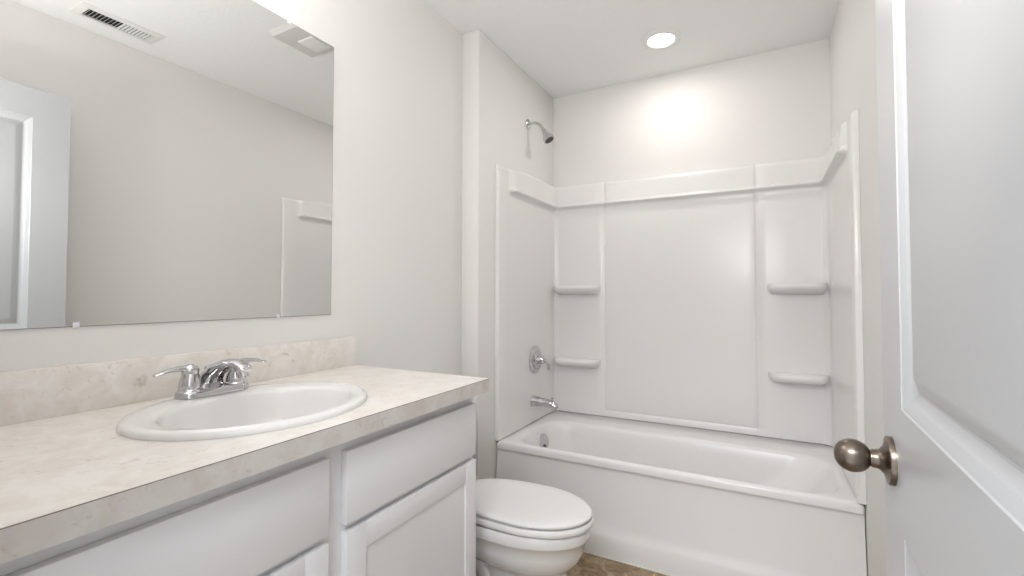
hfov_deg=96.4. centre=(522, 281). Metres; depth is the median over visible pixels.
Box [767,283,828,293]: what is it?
shelf
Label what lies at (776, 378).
shelf
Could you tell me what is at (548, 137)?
shower fixture
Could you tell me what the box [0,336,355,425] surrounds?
backsplash
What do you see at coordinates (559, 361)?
shelf
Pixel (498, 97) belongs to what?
wall
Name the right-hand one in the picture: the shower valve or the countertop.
the shower valve
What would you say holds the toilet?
on the floor
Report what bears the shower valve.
attached to the tub surround
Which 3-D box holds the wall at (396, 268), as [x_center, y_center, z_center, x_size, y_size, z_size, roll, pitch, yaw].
[-0.522,-0.022,1.928,0.100,2.440,2.755,-1,-2,28]
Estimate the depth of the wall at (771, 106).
2.59 m
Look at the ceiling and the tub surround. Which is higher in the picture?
the ceiling
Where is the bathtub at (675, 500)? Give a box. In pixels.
[496,410,866,575]
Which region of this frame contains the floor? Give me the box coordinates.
[567,552,666,575]
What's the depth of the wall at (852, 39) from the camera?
1.53 m
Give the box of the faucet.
[152,358,266,399]
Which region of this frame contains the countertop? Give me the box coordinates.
[0,336,488,564]
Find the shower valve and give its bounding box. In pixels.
[529,346,549,372]
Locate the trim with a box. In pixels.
[583,551,673,575]
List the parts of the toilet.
bowl, lid, seat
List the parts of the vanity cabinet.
drawer, cabinet door, drawer, cabinet door, door panel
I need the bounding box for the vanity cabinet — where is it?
[0,397,475,575]
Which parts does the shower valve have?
lever handle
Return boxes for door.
[833,0,1023,575]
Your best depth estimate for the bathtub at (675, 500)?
1.97 m
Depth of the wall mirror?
1.12 m
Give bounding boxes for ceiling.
[423,0,838,97]
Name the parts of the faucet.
lever handle, plate, spout, lever handle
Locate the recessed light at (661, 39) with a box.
[642,29,680,50]
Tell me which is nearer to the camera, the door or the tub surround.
the door
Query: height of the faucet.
0.088 m
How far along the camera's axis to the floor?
1.91 m
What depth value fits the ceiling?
2.24 m
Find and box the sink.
[116,382,366,440]
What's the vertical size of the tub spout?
0.069 m
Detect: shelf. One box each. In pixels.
[554,285,600,293]
[554,356,600,367]
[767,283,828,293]
[768,371,829,385]
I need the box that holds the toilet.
[476,478,593,575]
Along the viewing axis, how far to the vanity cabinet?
0.90 m
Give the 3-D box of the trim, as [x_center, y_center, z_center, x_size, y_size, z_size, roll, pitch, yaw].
[0.513,1.195,1.907,1.514,0.006,0.006,-1,-2,28]
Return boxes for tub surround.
[495,109,865,504]
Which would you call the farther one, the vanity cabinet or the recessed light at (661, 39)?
the recessed light at (661, 39)
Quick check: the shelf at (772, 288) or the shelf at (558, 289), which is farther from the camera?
the shelf at (558, 289)
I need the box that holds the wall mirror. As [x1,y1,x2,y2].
[0,0,333,329]
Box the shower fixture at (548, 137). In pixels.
[526,119,553,143]
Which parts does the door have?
knob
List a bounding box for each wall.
[0,0,461,375]
[461,29,552,479]
[553,39,830,187]
[829,0,886,575]
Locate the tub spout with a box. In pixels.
[531,395,557,409]
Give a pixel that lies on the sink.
(262, 408)

